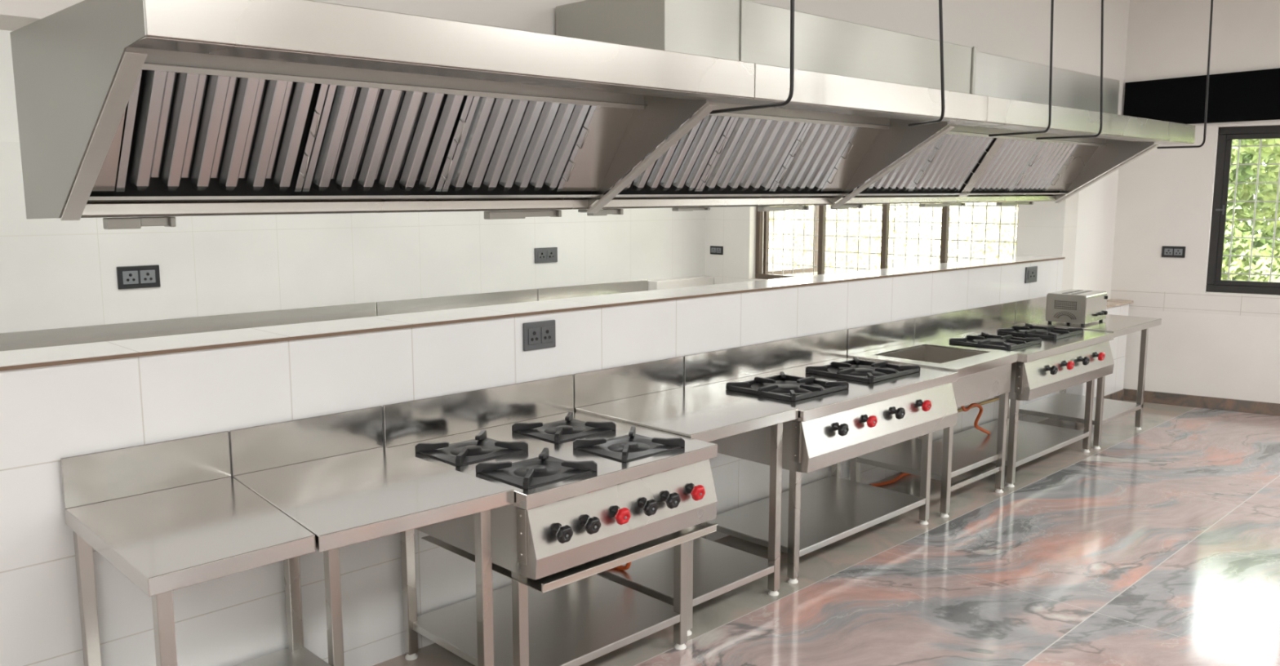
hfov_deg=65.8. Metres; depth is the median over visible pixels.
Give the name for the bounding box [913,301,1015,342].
backsplash
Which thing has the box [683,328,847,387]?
backsplash
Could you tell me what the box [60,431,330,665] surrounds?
work table
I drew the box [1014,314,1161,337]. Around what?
countertop
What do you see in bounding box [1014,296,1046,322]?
backsplash
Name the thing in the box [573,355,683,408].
backsplash
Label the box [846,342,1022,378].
countertop
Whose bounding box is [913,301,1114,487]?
gas range
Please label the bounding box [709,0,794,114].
rod
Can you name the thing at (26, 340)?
countertop
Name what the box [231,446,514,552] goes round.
countertop
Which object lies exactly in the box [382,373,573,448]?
backsplash
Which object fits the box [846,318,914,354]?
backsplash
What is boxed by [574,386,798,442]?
countertop
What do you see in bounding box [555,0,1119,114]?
duct
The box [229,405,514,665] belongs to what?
work table
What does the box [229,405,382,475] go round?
backsplash
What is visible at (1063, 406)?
work table
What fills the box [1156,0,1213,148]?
rod
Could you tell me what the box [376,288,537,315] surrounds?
countertop
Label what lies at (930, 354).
basin
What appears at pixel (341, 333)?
trim
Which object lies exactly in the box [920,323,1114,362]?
countertop
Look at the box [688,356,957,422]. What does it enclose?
countertop
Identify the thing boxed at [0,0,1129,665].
wall
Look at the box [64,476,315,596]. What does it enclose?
countertop
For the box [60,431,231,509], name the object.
backsplash
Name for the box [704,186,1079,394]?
wall
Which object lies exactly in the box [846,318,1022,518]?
table
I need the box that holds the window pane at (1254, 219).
[1221,138,1279,281]
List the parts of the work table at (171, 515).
leg, leg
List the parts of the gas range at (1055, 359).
burner, leg, leg, burner, knob stem, knob, knob stem, knob, knob stem, knob, leg, knob stem, knob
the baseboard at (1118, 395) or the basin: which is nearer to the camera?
the basin
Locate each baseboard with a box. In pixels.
[1103,389,1124,400]
[1123,388,1279,416]
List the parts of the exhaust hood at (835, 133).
handle, handle, handle, rail, handle, handle, handle, filler panel, divider panel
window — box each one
[755,202,1018,279]
[1205,124,1279,294]
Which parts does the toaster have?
plate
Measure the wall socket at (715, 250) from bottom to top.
0.088 m
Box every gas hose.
[612,562,631,570]
[870,472,910,486]
[960,403,990,434]
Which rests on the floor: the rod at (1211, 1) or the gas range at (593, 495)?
the gas range at (593, 495)
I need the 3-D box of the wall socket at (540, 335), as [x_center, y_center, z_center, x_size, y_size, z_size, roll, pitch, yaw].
[-0.422,0.010,4.168,0.170,0.118,0.017,-8,11,-44]
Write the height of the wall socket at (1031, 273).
0.120 m
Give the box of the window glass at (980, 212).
[768,201,1017,275]
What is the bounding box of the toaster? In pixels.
[1044,288,1107,325]
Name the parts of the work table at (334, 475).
leg, leg, leg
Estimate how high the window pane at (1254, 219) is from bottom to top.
1.360 m
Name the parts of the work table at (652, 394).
leg, leg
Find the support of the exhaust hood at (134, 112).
hanging from the rod at (787, 101)
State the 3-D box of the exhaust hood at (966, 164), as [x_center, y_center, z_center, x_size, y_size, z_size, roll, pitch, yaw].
[2.231,-1.020,5.922,3.087,0.526,1.054,-8,11,-44]
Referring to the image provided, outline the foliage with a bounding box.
[1221,138,1279,282]
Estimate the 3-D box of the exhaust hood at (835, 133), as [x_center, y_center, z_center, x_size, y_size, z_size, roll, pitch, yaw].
[0.587,-0.788,4.324,1.799,0.530,1.054,-8,11,-44]
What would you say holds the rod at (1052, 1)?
hanging from the ceiling
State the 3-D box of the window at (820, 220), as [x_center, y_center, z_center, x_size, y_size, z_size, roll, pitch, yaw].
[2.524,-1.154,9.479,0.980,1.370,2.810,-8,11,-44]
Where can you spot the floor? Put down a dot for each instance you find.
(1158, 544)
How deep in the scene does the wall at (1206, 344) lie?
8.25 m
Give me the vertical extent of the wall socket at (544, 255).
0.138 m
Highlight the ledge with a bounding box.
[0,255,1060,367]
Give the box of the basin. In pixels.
[878,346,985,363]
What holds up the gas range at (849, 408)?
on the floor
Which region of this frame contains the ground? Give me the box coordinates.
[768,234,1266,276]
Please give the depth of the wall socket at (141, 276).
6.59 m
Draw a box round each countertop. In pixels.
[0,302,376,351]
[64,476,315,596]
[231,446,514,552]
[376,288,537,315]
[537,280,648,301]
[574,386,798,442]
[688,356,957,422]
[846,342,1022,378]
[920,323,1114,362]
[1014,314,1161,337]
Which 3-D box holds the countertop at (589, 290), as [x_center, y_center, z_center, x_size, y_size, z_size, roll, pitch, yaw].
[-0.187,0.027,9.301,1.414,0.938,0.705,-8,11,-44]
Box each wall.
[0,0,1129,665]
[0,29,705,333]
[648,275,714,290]
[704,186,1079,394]
[1066,303,1128,397]
[1110,0,1279,404]
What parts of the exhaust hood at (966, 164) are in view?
rail, filler panel, divider panel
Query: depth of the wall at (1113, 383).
8.44 m
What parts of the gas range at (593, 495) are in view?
leg, burner, leg, burner, knob stem, burner, knob, knob stem, knob, knob stem, knob, burner, knob stem, knob, knob stem, knob, leg, knob stem, knob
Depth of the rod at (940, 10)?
3.71 m
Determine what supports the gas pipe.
attached to the wall at (48, 415)
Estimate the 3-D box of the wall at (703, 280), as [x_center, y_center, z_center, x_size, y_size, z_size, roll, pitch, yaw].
[0.429,-0.104,10.299,0.865,0.925,0.140,-8,11,-44]
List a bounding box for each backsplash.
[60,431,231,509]
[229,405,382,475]
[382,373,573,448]
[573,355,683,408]
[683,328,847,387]
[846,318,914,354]
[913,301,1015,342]
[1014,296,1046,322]
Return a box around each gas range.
[382,373,718,665]
[683,328,958,583]
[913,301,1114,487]
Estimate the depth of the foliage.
11.47 m
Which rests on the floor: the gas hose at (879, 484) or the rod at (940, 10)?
the gas hose at (879, 484)
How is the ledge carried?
on the wall at (48, 415)
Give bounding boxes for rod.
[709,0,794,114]
[908,0,944,126]
[988,0,1053,136]
[1035,0,1103,139]
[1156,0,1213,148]
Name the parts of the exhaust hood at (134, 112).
panel, filler panel, handle, handle, rail, handle, handle, handle, handle, filler panel, divider panel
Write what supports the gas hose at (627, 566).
hanging from the gas range at (593, 495)
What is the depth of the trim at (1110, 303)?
8.38 m
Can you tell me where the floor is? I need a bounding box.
[373,400,1279,665]
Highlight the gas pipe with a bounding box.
[957,397,999,412]
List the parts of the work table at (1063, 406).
leg, leg, leg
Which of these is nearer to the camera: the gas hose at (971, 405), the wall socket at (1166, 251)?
the gas hose at (971, 405)
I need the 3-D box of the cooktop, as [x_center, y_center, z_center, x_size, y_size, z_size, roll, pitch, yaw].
[-0.328,0.450,3.716,0.930,0.050,0.839,-8,11,-44]
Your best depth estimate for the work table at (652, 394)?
4.35 m
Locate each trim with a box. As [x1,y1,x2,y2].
[0,257,1065,371]
[1106,298,1133,307]
[1123,67,1279,124]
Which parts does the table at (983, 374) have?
leg, leg, panel, leg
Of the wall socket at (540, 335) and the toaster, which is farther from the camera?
the toaster
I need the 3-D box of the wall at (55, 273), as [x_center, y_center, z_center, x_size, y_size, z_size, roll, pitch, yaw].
[-3.389,-0.902,6.674,11.800,3.500,0.240,-8,11,-44]
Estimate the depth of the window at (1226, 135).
8.18 m
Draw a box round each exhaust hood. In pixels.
[9,0,754,229]
[586,62,987,215]
[830,96,1195,208]
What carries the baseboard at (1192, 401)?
attached to the wall at (1206, 344)
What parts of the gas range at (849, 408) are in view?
leg, burner, leg, leg, knob stem, knob, burner, knob stem, knob, knob stem, knob, knob stem, leg, knob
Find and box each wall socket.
[116,264,160,289]
[522,320,555,351]
[534,247,557,263]
[710,245,723,254]
[1024,266,1037,283]
[1161,245,1185,257]
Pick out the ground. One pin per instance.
(1001, 247)
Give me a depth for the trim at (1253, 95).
8.05 m
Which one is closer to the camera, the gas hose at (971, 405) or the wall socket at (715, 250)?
the gas hose at (971, 405)
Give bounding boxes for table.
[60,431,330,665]
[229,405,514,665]
[573,355,798,635]
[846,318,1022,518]
[1014,296,1161,448]

